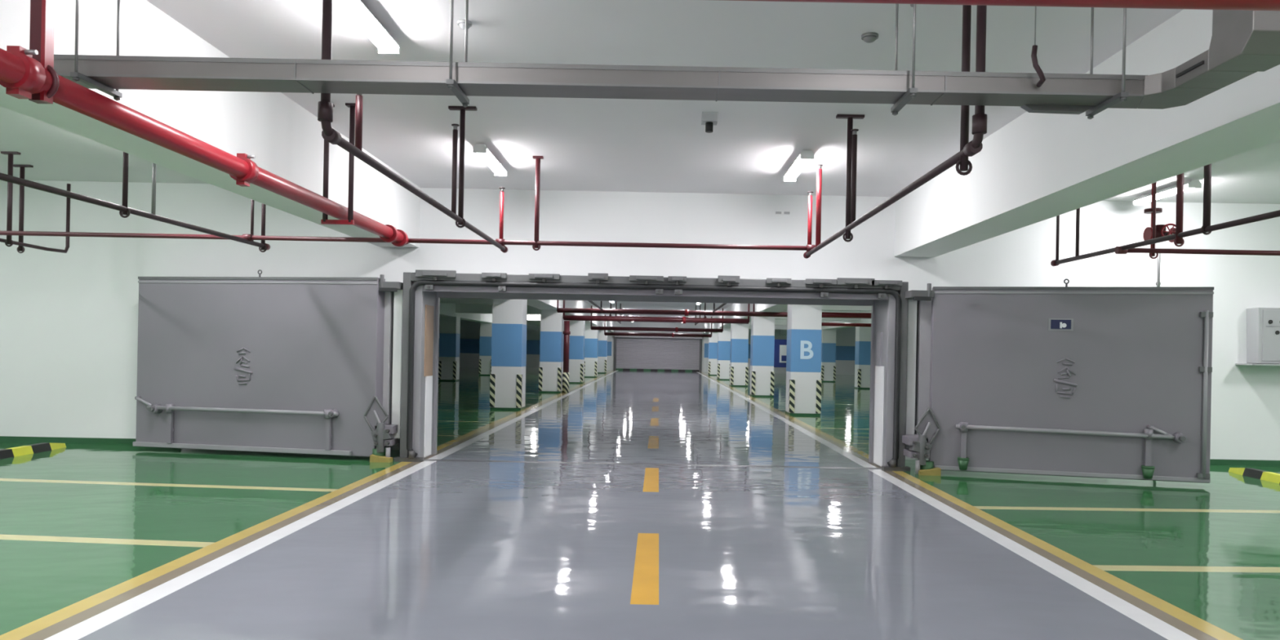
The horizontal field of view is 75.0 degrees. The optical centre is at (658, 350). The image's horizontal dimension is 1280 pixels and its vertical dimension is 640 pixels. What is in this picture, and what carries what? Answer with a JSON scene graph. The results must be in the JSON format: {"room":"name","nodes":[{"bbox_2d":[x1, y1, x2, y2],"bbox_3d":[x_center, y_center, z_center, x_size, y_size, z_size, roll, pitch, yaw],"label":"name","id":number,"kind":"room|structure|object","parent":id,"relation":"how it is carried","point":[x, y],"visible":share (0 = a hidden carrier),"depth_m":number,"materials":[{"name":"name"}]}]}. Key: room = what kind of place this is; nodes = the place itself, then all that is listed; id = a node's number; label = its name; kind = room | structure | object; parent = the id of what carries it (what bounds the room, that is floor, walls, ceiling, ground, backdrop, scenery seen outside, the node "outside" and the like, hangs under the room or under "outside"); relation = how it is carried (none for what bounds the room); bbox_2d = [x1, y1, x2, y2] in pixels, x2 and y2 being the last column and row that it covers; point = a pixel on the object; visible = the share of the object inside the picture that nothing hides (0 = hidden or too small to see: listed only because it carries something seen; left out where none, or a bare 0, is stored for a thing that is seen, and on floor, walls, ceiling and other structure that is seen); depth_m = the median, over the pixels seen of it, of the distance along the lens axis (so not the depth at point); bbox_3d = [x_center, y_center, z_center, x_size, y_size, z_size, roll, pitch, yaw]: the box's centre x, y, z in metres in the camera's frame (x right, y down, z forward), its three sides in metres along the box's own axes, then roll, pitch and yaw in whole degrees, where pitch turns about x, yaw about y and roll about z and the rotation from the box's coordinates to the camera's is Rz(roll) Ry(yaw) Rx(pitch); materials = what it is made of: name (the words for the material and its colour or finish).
{"room":"parking garage","nodes":[
{"label":"parking garage","id":0,"kind":"room"},
{"bbox_2d":[439,300,733,318],"bbox_3d":[-0.014,-2.176,36.900,36.000,0.150,49.200,1,0,0],"label":"ceiling","id":1,"kind":"structure","parent":0,"point":[605,304],"depth_m":39.85,"materials":[{"name":"paint"}]},
{"bbox_2d":[439,302,537,330],"bbox_3d":[-9.221,-1.885,36.750,0.600,0.780,48.900,1,0,0],"label":"beam","id":2,"kind":"structure","parent":1,"relation":"attached to","point":[446,309],"depth_m":39.16,"materials":[{"name":"paint"}]},
{"bbox_2d":[527,299,613,331],"bbox_3d":[-3.642,-1.780,36.750,0.720,0.780,48.900,1,0,0],"label":"beam","id":3,"kind":"structure","parent":1,"relation":"attached to","point":[551,304],"depth_m":31.38,"materials":[{"name":"paint"}]},
{"bbox_2d":[587,300,603,311],"bbox_3d":[-1.724,-1.673,19.250,0.059,0.920,12.500,1,0,0],"label":"pipe","id":4,"kind":"object","parent":1,"relation":"hanging from","point":[590,301],"visible":0.23,"depth_m":23.12,"materials":[{"name":"metal"}]},
{"bbox_2d":[608,301,621,324],"bbox_3d":[-1.724,-1.673,33.750,0.059,0.920,8.500,1,0,0],"label":"pipe","id":5,"kind":"object","parent":1,"relation":"hanging from","point":[610,314],"visible":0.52,"depth_m":33.73,"materials":[{"name":"metal"}]},
{"bbox_2d":[440,297,871,329],"bbox_3d":[-0.021,-1.801,36.850,19.000,0.600,33.300,1,0,0],"label":"beam","id":6,"kind":"structure","parent":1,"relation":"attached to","point":[463,305],"depth_m":36.60,"materials":[{"name":"paint"}]},
{"bbox_2d":[562,300,750,324],"bbox_3d":[-0.076,-1.522,28.400,6.362,1.160,0.240,1,0,0],"label":"pipe","id":7,"kind":"object","parent":1,"relation":"hanging from","point":[570,317],"visible":0.87,"depth_m":28.32,"materials":[{"name":"red metal"}]},
{"bbox_2d":[590,305,723,332],"bbox_3d":[-0.076,-1.502,40.000,6.362,1.200,0.240,1,0,0],"label":"pipe","id":8,"kind":"object","parent":1,"relation":"hanging from","point":[605,328],"visible":0.91,"depth_m":39.92,"materials":[{"name":"red metal"}]},
{"bbox_2d":[604,314,712,337],"bbox_3d":[-0.027,-1.461,50.000,6.469,1.280,0.260,1,0,0],"label":"pipe","id":9,"kind":"object","parent":1,"relation":"hanging from","point":[673,335],"visible":0.98,"depth_m":49.92,"materials":[{"name":"red metal"}]},
{"bbox_2d":[694,302,706,324],"bbox_3d":[1.676,-1.609,33.750,0.059,0.920,8.500,1,0,0],"label":"pipe","id":10,"kind":"object","parent":1,"relation":"hanging from","point":[700,303],"visible":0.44,"depth_m":33.73,"materials":[{"name":"metal"}]},
{"bbox_2d":[556,300,866,318],"bbox_3d":[4.402,-1.514,26.000,15.146,1.005,0.210,1,0,0],"label":"pipe","id":11,"kind":"object","parent":1,"relation":"hanging from","point":[686,313],"visible":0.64,"depth_m":25.94,"materials":[{"name":"red metal"}]},
{"bbox_2d":[712,302,725,312],"bbox_3d":[1.676,-1.609,19.250,0.059,0.920,12.500,1,0,0],"label":"pipe","id":12,"kind":"object","parent":1,"relation":"hanging from","point":[723,304],"visible":0.23,"depth_m":23.66,"materials":[{"name":"metal"}]},
{"bbox_2d":[702,303,787,333],"bbox_3d":[3.597,-1.642,36.750,0.720,0.780,48.900,1,0,0],"label":"beam","id":13,"kind":"structure","parent":1,"relation":"attached to","point":[735,307],"depth_m":31.90,"materials":[{"name":"paint"}]},
{"bbox_2d":[779,311,871,335],"bbox_3d":[9.176,-1.536,36.750,0.600,0.780,48.900,1,0,0],"label":"beam","id":14,"kind":"structure","parent":1,"relation":"attached to","point":[862,320],"depth_m":41.14,"materials":[{"name":"paint"}]},
{"bbox_2d":[821,311,871,326],"bbox_3d":[6.221,-1.333,23.490,4.100,1.298,1.116,1,0,0],"label":"pipe","id":15,"kind":"object","parent":1,"relation":"hanging from","point":[824,314],"visible":0.16,"depth_m":22.96,"materials":[{"name":"metal"}]},
{"bbox_2d":[0,367,1279,639],"bbox_3d":[-0.086,1.624,27.650,36.000,0.250,67.700,1,0,0],"label":"floor","id":16,"kind":"structure","parent":0,"point":[620,504],"depth_m":6.63,"materials":[{"name":"grey paint"}]},
{"bbox_2d":[0,442,66,459],"bbox_3d":[-8.245,1.294,10.725,0.160,0.100,1.757,1,0,-3],"label":"wheel stop","id":17,"kind":"object","parent":16,"relation":"on","point":[43,446],"visible":1,"depth_m":10.85,"materials":[{"name":"yellow rubber"}]},
{"bbox_2d":[363,274,403,462],"bbox_3d":[-3.586,0.222,10.940,0.432,2.420,0.520,1,0,0],"label":"door hinge","id":18,"kind":"object","parent":16,"relation":"on","point":[384,421],"visible":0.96,"depth_m":10.97,"materials":[{"name":"grey metal"}]},
{"bbox_2d":[133,269,385,457],"bbox_3d":[-5.400,0.129,11.130,3.545,2.438,0.360,1,0,10],"label":"door leaf","id":19,"kind":"structure","parent":18,"relation":"attached to","point":[295,365],"depth_m":11.09,"materials":[{"name":"grey paint"}]},
{"bbox_2d":[438,316,460,381],"bbox_3d":[-9.255,-0.086,36.894,0.760,2.820,0.748,1,0,0],"label":"pillar","id":20,"kind":"structure","parent":16,"relation":"on","point":[450,326],"depth_m":36.54,"materials":[{"name":"blue paint"}]},
{"bbox_2d":[478,322,492,375],"bbox_3d":[-9.255,-0.086,45.094,0.760,2.820,0.748,1,0,0],"label":"pillar","id":21,"kind":"structure","parent":16,"relation":"on","point":[486,328],"depth_m":44.74,"materials":[{"name":"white paint"}]},
{"bbox_2d":[489,298,527,409],"bbox_3d":[-3.676,0.020,20.494,0.760,2.820,0.748,1,0,0],"label":"pillar","id":22,"kind":"structure","parent":16,"relation":"on","point":[508,334],"depth_m":20.14,"materials":[{"name":"white paint"}]},
{"bbox_2d":[538,309,564,392],"bbox_3d":[-3.676,0.020,28.694,0.760,2.820,0.748,1,0,0],"label":"pillar","id":23,"kind":"structure","parent":16,"relation":"on","point":[552,322],"depth_m":28.34,"materials":[{"name":"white paint"}]},
{"bbox_2d":[562,320,570,393],"bbox_3d":[-3.150,0.210,28.400,0.258,2.460,0.258,1,0,0],"label":"riser pipe","id":24,"kind":"object","parent":16,"relation":"on","point":[566,332],"visible":1,"depth_m":28.31,"materials":[{"name":"red metal"}]},
{"bbox_2d":[567,320,585,383],"bbox_3d":[-3.676,0.020,36.894,0.760,2.820,0.748,1,0,0],"label":"pillar","id":25,"kind":"structure","parent":16,"relation":"on","point":[577,328],"depth_m":36.54,"materials":[{"name":"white paint"}]},
{"bbox_2d":[583,324,598,377],"bbox_3d":[-3.676,0.020,45.094,0.760,2.820,0.748,1,0,0],"label":"pillar","id":26,"kind":"structure","parent":16,"relation":"on","point":[591,336],"depth_m":44.74,"materials":[{"name":"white paint"}]},
{"bbox_2d":[597,329,607,373],"bbox_3d":[-3.676,0.020,53.294,0.760,2.820,0.748,1,0,0],"label":"pillar","id":27,"kind":"structure","parent":16,"relation":"on","point":[602,339],"depth_m":52.94,"materials":[{"name":"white paint"}]},
{"bbox_2d":[707,332,717,375],"bbox_3d":[3.563,0.158,53.294,0.760,2.820,0.748,1,0,0],"label":"pillar","id":28,"kind":"structure","parent":16,"relation":"on","point":[713,341],"depth_m":52.94,"materials":[{"name":"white paint"}]},
{"bbox_2d":[716,327,730,379],"bbox_3d":[3.563,0.158,45.094,0.760,2.820,0.748,1,0,0],"label":"pillar","id":29,"kind":"structure","parent":16,"relation":"on","point":[724,337],"depth_m":44.74,"materials":[{"name":"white paint"}]},
{"bbox_2d":[729,323,748,386],"bbox_3d":[3.563,0.158,36.894,0.760,2.820,0.748,1,0,0],"label":"pillar","id":30,"kind":"structure","parent":16,"relation":"on","point":[739,355],"depth_m":36.54,"materials":[{"name":"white paint"}]},
{"bbox_2d":[749,315,774,396],"bbox_3d":[3.563,0.158,28.694,0.760,2.820,0.748,1,0,0],"label":"pillar","id":31,"kind":"structure","parent":16,"relation":"on","point":[762,328],"depth_m":28.34,"materials":[{"name":"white paint"}]},
{"bbox_2d":[785,304,822,415],"bbox_3d":[3.563,0.158,20.494,0.760,2.820,0.748,1,0,0],"label":"pillar","id":32,"kind":"structure","parent":16,"relation":"on","point":[803,353],"depth_m":20.14,"materials":[{"name":"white paint"}]},
{"bbox_2d":[820,328,835,382],"bbox_3d":[9.142,0.264,45.094,0.760,2.820,0.748,1,0,0],"label":"pillar","id":33,"kind":"structure","parent":16,"relation":"on","point":[828,374],"depth_m":44.74,"materials":[{"name":"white paint"}]},
{"bbox_2d":[853,326,871,388],"bbox_3d":[9.142,0.264,36.894,0.760,2.820,0.748,1,0,0],"label":"pillar","id":34,"kind":"structure","parent":16,"relation":"on","point":[863,334],"depth_m":36.54,"materials":[{"name":"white paint"}]},
{"bbox_2d":[902,283,941,475],"bbox_3d":[3.394,0.354,10.820,0.410,2.420,0.760,1,0,0],"label":"door hinge","id":35,"kind":"object","parent":16,"relation":"on","point":[922,428],"visible":0.97,"depth_m":10.97,"materials":[{"name":"grey metal"}]},
{"bbox_2d":[928,278,1213,483],"bbox_3d":[5.019,0.327,10.259,3.173,2.438,0.360,1,0,13],"label":"door leaf","id":36,"kind":"structure","parent":35,"relation":"attached to","point":[1100,382],"depth_m":10.22,"materials":[{"name":"grey paint"}]},
{"bbox_2d":[1228,467,1279,484],"bbox_3d":[7.760,1.598,10.475,0.160,0.100,1.757,1,0,3],"label":"wheel stop","id":37,"kind":"object","parent":16,"relation":"on","point":[1271,477],"visible":1,"depth_m":10.74,"materials":[{"name":"yellow rubber"}]},
{"bbox_2d":[0,0,1279,204],"bbox_3d":[-0.010,-2.356,3.075,26.400,0.150,18.150,1,0,0],"label":"ceiling","id":38,"kind":"structure","parent":0,"point":[584,144],"depth_m":7.72,"materials":[{"name":"paint"}]},
{"bbox_2d":[0,151,20,246],"bbox_3d":[-7.941,-1.851,10.200,0.200,1.160,0.060,1,0,0],"label":"hanger","id":39,"kind":"object","parent":38,"relation":"hanging from","point":[10,171],"visible":1,"depth_m":10.18,"materials":[{"name":"metal"}]},
{"bbox_2d":[13,164,33,253],"bbox_3d":[-8.371,-1.859,10.950,0.240,1.160,0.060,1,0,0],"label":"hanger","id":40,"kind":"object","parent":38,"relation":"hanging from","point":[20,249],"visible":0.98,"depth_m":10.93,"materials":[{"name":"metal"}]},
{"bbox_2d":[28,0,59,103],"bbox_3d":[-3.022,-1.778,4.175,0.200,1.120,0.250,1,0,0],"label":"hanger","id":41,"kind":"object","parent":38,"relation":"hanging from","point":[42,11],"visible":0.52,"depth_m":4.05,"materials":[{"name":"red paint"}]},
{"bbox_2d":[0,45,408,246],"bbox_3d":[-3.030,-1.318,6.462,0.196,0.226,6.884,1,0,0],"label":"pipe","id":42,"kind":"object","parent":41,"relation":"hanging from","point":[22,76],"visible":1,"depth_m":4.96,"materials":[{"name":"red metal"}]},
{"bbox_2d":[70,0,122,101],"bbox_3d":[-3.040,-1.873,4.525,0.040,0.930,0.361,1,0,0],"label":"hanger","id":43,"kind":"object","parent":38,"relation":"hanging from","point":[77,77],"visible":1,"depth_m":4.46,"materials":[{"name":"grey metal"}]},
{"bbox_2d":[119,151,130,217],"bbox_3d":[-4.872,-1.793,7.620,0.180,1.160,0.060,1,0,0],"label":"hanger","id":44,"kind":"object","parent":38,"relation":"hanging from","point":[126,156],"visible":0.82,"depth_m":7.61,"materials":[{"name":"grey metal"}]},
{"bbox_2d":[0,162,270,249],"bbox_3d":[-4.873,-1.717,7.025,0.080,0.928,6.730,1,0,0],"label":"pipe","id":45,"kind":"object","parent":44,"relation":"hanging from","point":[5,177],"visible":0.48,"depth_m":7.93,"materials":[{"name":"black metal"}]},
{"bbox_2d":[0,0,420,247],"bbox_3d":[-3.729,-1.921,3.000,0.580,0.860,18.000,1,0,0],"label":"beam","id":46,"kind":"structure","parent":38,"relation":"attached to","point":[286,140],"depth_m":6.47,"materials":[{"name":"paint"}]},
{"bbox_2d":[258,203,266,252],"bbox_3d":[-4.872,-1.793,10.280,0.180,1.160,0.060,1,0,0],"label":"hanger","id":47,"kind":"object","parent":38,"relation":"hanging from","point":[264,206],"visible":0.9,"depth_m":10.26,"materials":[{"name":"grey metal"}]},
{"bbox_2d":[320,102,355,225],"bbox_3d":[-3.032,-1.768,7.900,0.350,1.140,0.080,1,0,0],"label":"hanger","id":48,"kind":"object","parent":38,"relation":"hanging from","point":[325,220],"visible":0.74,"depth_m":7.88,"materials":[{"name":"red paint"}]},
{"bbox_2d":[333,0,399,54],"bbox_3d":[-1.992,-2.256,5.550,0.160,0.125,1.244,1,0,0],"label":"ceiling lamp","id":49,"kind":"object","parent":38,"relation":"attached to","point":[356,10],"visible":1,"depth_m":5.68,"materials":[{"name":"white plastic"}]},
{"bbox_2d":[445,0,469,107],"bbox_3d":[-1.080,-1.836,4.525,0.040,0.930,0.361,1,0,0],"label":"hanger","id":50,"kind":"object","parent":38,"relation":"hanging from","point":[451,83],"visible":1,"depth_m":4.45,"materials":[{"name":"grey metal"}]},
{"bbox_2d":[53,9,1279,114],"bbox_3d":[-0.255,-1.828,4.190,6.370,0.915,0.940,1,0,0],"label":"cable tray","id":51,"kind":"object","parent":50,"relation":"hanging from","point":[1243,43],"visible":0.9,"depth_m":4.42,"materials":[{"name":"grey metal"}]},
{"bbox_2d":[448,106,477,227],"bbox_3d":[-1.872,-1.741,7.920,0.260,1.150,0.060,1,0,0],"label":"hanger","id":52,"kind":"object","parent":38,"relation":"hanging from","point":[462,121],"visible":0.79,"depth_m":7.90,"materials":[{"name":"metal"}]},
{"bbox_2d":[317,0,507,253],"bbox_3d":[-1.872,-1.756,7.426,0.080,1.120,5.529,1,0,0],"label":"pipe","id":53,"kind":"object","parent":52,"relation":"hanging from","point":[325,108],"visible":0.92,"depth_m":5.21,"materials":[{"name":"metal"}]},
{"bbox_2d":[457,19,471,29],"bbox_3d":[-1.362,-2.281,5.850,0.100,0.050,0.100,1,0,0],"label":"smoke detector","id":54,"kind":"object","parent":38,"relation":"attached to","point":[461,23],"visible":0.79,"depth_m":5.82,"materials":[{"name":"grey plastic"}]},
{"bbox_2d":[472,143,506,176],"bbox_3d":[-1.982,-2.256,9.850,0.160,0.125,1.244,1,0,0],"label":"ceiling lamp","id":55,"kind":"object","parent":38,"relation":"attached to","point":[480,149],"visible":1,"depth_m":9.64,"materials":[{"name":"white plastic"}]},
{"bbox_2d":[532,155,543,250],"bbox_3d":[-1.442,-1.748,9.900,0.120,1.120,0.060,1,0,0],"label":"hanger","id":56,"kind":"object","parent":38,"relation":"hanging from","point":[537,158],"visible":1,"depth_m":9.88,"materials":[{"name":"red paint"}]},
{"bbox_2d":[0,183,815,253],"bbox_3d":[-3.103,-1.688,10.565,9.940,0.942,1.414,1,0,0],"label":"pipe","id":57,"kind":"object","parent":56,"relation":"hanging from","point":[68,233],"visible":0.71,"depth_m":9.88,"materials":[{"name":"red metal"}]},
{"bbox_2d":[701,111,717,133],"bbox_3d":[0.487,-2.186,8.000,0.150,0.170,0.150,1,0,0],"label":"security camera","id":58,"kind":"object","parent":38,"relation":"attached to","point":[708,119],"visible":1,"depth_m":7.92,"materials":[{"name":"grey plastic"}]},
{"bbox_2d":[783,150,814,182],"bbox_3d":[1.647,-2.187,9.850,0.160,0.125,1.244,1,0,0],"label":"ceiling lamp","id":59,"kind":"object","parent":38,"relation":"attached to","point":[805,156],"visible":1,"depth_m":9.64,"materials":[{"name":"white plastic"}]},
{"bbox_2d":[835,114,864,242],"bbox_3d":[1.817,-1.641,7.950,0.260,1.210,0.060,1,0,0],"label":"hanger","id":60,"kind":"object","parent":38,"relation":"hanging from","point":[847,234],"visible":0.99,"depth_m":7.93,"materials":[{"name":"black metal"}]},
{"bbox_2d":[803,4,986,258],"bbox_3d":[1.817,-1.686,7.426,0.080,1.120,5.529,1,0,0],"label":"pipe","id":61,"kind":"object","parent":60,"relation":"hanging from","point":[975,146],"visible":1,"depth_m":5.99,"materials":[{"name":"metal"}]},
{"bbox_2d":[861,31,878,43],"bbox_3d":[1.508,-2.227,5.950,0.120,0.050,0.120,1,0,0],"label":"smoke detector","id":62,"kind":"object","parent":38,"relation":"attached to","point":[870,37],"visible":1,"depth_m":5.92,"materials":[{"name":"white plastic"}]},
{"bbox_2d":[890,4,917,115],"bbox_3d":[1.494,-1.791,4.552,0.350,0.939,0.415,1,0,0],"label":"hanger","id":63,"kind":"object","parent":38,"relation":"hanging from","point":[911,93],"visible":0.97,"depth_m":4.44,"materials":[{"name":"grey metal"}]},
{"bbox_2d":[955,4,972,175],"bbox_3d":[1.817,-1.641,4.930,0.140,1.210,0.060,1,0,0],"label":"hanger","id":64,"kind":"object","parent":38,"relation":"hanging from","point":[963,162],"visible":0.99,"depth_m":4.91,"materials":[{"name":"black metal"}]},
{"bbox_2d":[1031,6,1045,87],"bbox_3d":[1.987,-1.816,4.349,0.126,0.853,0.064,1,0,-39],"label":"conduit","id":65,"kind":"object","parent":38,"relation":"hanging from","point":[1034,48],"visible":1,"depth_m":4.33,"materials":[{"name":"grey metal"}]},
{"bbox_2d":[893,8,1279,257],"bbox_3d":[3.689,-1.780,3.000,0.580,0.860,18.000,1,0,0],"label":"beam","id":66,"kind":"structure","parent":38,"relation":"attached to","point":[1037,167],"depth_m":6.65,"materials":[{"name":"paint"}]},
{"bbox_2d":[720,0,1279,11],"bbox_3d":[2.970,-1.269,2.950,12.000,0.194,0.194,1,0,0],"label":"pipe","id":67,"kind":"object","parent":66,"relation":"attached to","point":[1237,5],"visible":1,"depth_m":2.94,"materials":[{"name":"red metal"}]},
{"bbox_2d":[1085,7,1128,119],"bbox_3d":[2.439,-1.769,4.525,0.040,0.930,0.361,1,0,0],"label":"hanger","id":68,"kind":"object","parent":38,"relation":"hanging from","point":[1122,96],"visible":0.99,"depth_m":4.46,"materials":[{"name":"grey metal"}]},
{"bbox_2d":[1132,193,1151,205],"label":"ceiling lamp","id":69,"kind":"object","parent":38,"relation":"attached to","point":[1144,198],"depth_m":11.44,"materials":[{"name":"white plastic"}]},
{"bbox_2d":[1148,182,1158,258],"bbox_3d":[5.356,-1.583,9.000,0.180,1.190,0.060,1,0,0],"label":"hanger","id":70,"kind":"object","parent":38,"relation":"hanging from","point":[1155,183],"visible":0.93,"depth_m":8.99,"materials":[{"name":"red paint"}]},
{"bbox_2d":[1114,246,1279,255],"bbox_3d":[9.056,-1.008,9.000,8.220,0.084,0.084,1,0,0],"label":"pipe","id":71,"kind":"object","parent":70,"relation":"hanging from","point":[1117,250],"visible":0.89,"depth_m":8.98,"materials":[{"name":"red metal"}]},
{"bbox_2d":[1142,182,1175,255],"bbox_3d":[5.732,-1.621,9.477,0.369,1.100,0.225,1,0,0],"label":"control valve","id":72,"kind":"object","parent":38,"relation":"hanging from","point":[1161,229],"visible":0.56,"depth_m":9.46,"materials":[{"name":"red paint"}]},
{"bbox_2d":[1155,185,1176,199],"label":"ceiling lamp","id":73,"kind":"object","parent":38,"relation":"attached to","point":[1169,191],"depth_m":10.89,"materials":[{"name":"white plastic"}]},
{"bbox_2d":[1173,173,1184,247],"bbox_3d":[5.006,-1.590,8.000,0.180,1.190,0.060,1,0,0],"label":"hanger","id":74,"kind":"object","parent":38,"relation":"hanging from","point":[1180,178],"visible":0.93,"depth_m":7.98,"materials":[{"name":"red paint"}]},
{"bbox_2d":[1050,208,1279,266],"bbox_3d":[5.005,-1.529,7.100,0.080,0.928,6.880,1,0,0],"label":"pipe","id":75,"kind":"object","parent":74,"relation":"hanging from","point":[1055,262],"visible":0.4,"depth_m":8.50,"materials":[{"name":"metal"}]},
{"bbox_2d":[1183,179,1201,191],"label":"ceiling lamp","id":76,"kind":"object","parent":38,"relation":"attached to","point":[1188,184],"depth_m":10.38,"materials":[{"name":"white plastic"}]},
{"bbox_2d":[1200,163,1211,235],"bbox_3d":[5.007,-1.620,7.600,0.180,1.130,0.060,1,0,0],"label":"hanger","id":77,"kind":"object","parent":38,"relation":"hanging from","point":[1207,168],"visible":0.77,"depth_m":7.58,"materials":[{"name":"black metal"}]},
{"bbox_2d":[0,179,1279,460],"bbox_3d":[-0.048,-0.391,12.150,26.800,3.780,0.300,1,0,0],"label":"wall","id":78,"kind":"structure","parent":0,"point":[68,321],"depth_m":12.00,"materials":[{"name":"white paint"}]},
{"bbox_2d":[0,435,135,444],"bbox_3d":[-10.081,1.264,11.992,6.400,0.090,0.015,1,0,0],"label":"trim","id":79,"kind":"structure","parent":78,"relation":"attached to","point":[2,438],"depth_m":11.98,"materials":[{"name":"green paint"}]},
{"bbox_2d":[394,269,910,471],"bbox_3d":[-0.060,0.254,11.381,6.680,2.490,1.239,1,0,0],"label":"door frame","id":80,"kind":"structure","parent":78,"relation":"attached to","point":[423,290],"depth_m":10.90,"materials":[{"name":"grey paint"}]},
{"bbox_2d":[775,210,789,214],"bbox_3d":[1.783,-1.984,11.985,0.200,0.055,0.030,1,0,0],"label":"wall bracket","id":81,"kind":"object","parent":78,"relation":"attached to","point":[777,212],"visible":1,"depth_m":11.99,"materials":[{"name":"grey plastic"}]},
{"bbox_2d":[1155,253,1160,286],"bbox_3d":[7.166,0.036,11.981,0.060,3.000,0.038,1,0,0],"label":"conduit","id":82,"kind":"object","parent":78,"relation":"attached to","point":[1157,283],"visible":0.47,"depth_m":11.97,"materials":[{"name":"silver metal"}]},
{"bbox_2d":[1209,458,1279,466],"bbox_3d":[9.966,1.645,11.992,6.300,0.090,0.015,1,0,0],"label":"trim","id":83,"kind":"structure","parent":78,"relation":"attached to","point":[1212,461],"depth_m":11.98,"materials":[{"name":"green paint"}]},
{"bbox_2d":[1235,363,1279,365],"bbox_3d":[8.933,0.205,11.830,1.260,0.020,0.340,1,0,0],"label":"wall shelf","id":84,"kind":"object","parent":78,"relation":"attached to","point":[1235,363],"visible":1,"depth_m":11.66,"materials":[{"name":"grey plastic"}]},
{"bbox_2d":[1246,307,1279,364],"bbox_3d":[8.935,-0.205,11.863,0.970,0.790,0.275,1,0,0],"label":"electrical box","id":85,"kind":"object","parent":78,"relation":"attached to","point":[1263,324],"visible":1,"depth_m":11.75,"materials":[{"name":"grey plastic"}]},
{"bbox_2d":[438,317,855,374],"bbox_3d":[-0.049,-0.301,61.350,36.000,3.600,0.300,1,0,0],"label":"wall","id":86,"kind":"structure","parent":0,"point":[468,329],"depth_m":61.20,"materials":[{"name":"white paint"}]},
{"bbox_2d":[459,338,855,360],"bbox_3d":[-0.054,-0.076,61.195,36.000,1.050,0.010,1,0,0],"label":"trim","id":87,"kind":"structure","parent":86,"relation":"attached to","point":[466,345],"depth_m":61.19,"materials":[{"name":"blue paint"}]},
{"bbox_2d":[613,331,702,372],"bbox_3d":[-0.056,0.074,61.025,6.460,2.850,0.350,1,0,0],"label":"roller shutter","id":88,"kind":"object","parent":86,"relation":"attached to","point":[655,353],"visible":0.98,"depth_m":61.16,"materials":[{"name":"grey metal"}]},
{"bbox_2d":[773,339,786,367],"bbox_3d":[7.687,0.471,52.025,2.500,2.350,0.150,1,0,0],"label":"notice board","id":89,"kind":"object","parent":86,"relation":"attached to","point":[780,345],"visible":0.31,"depth_m":51.99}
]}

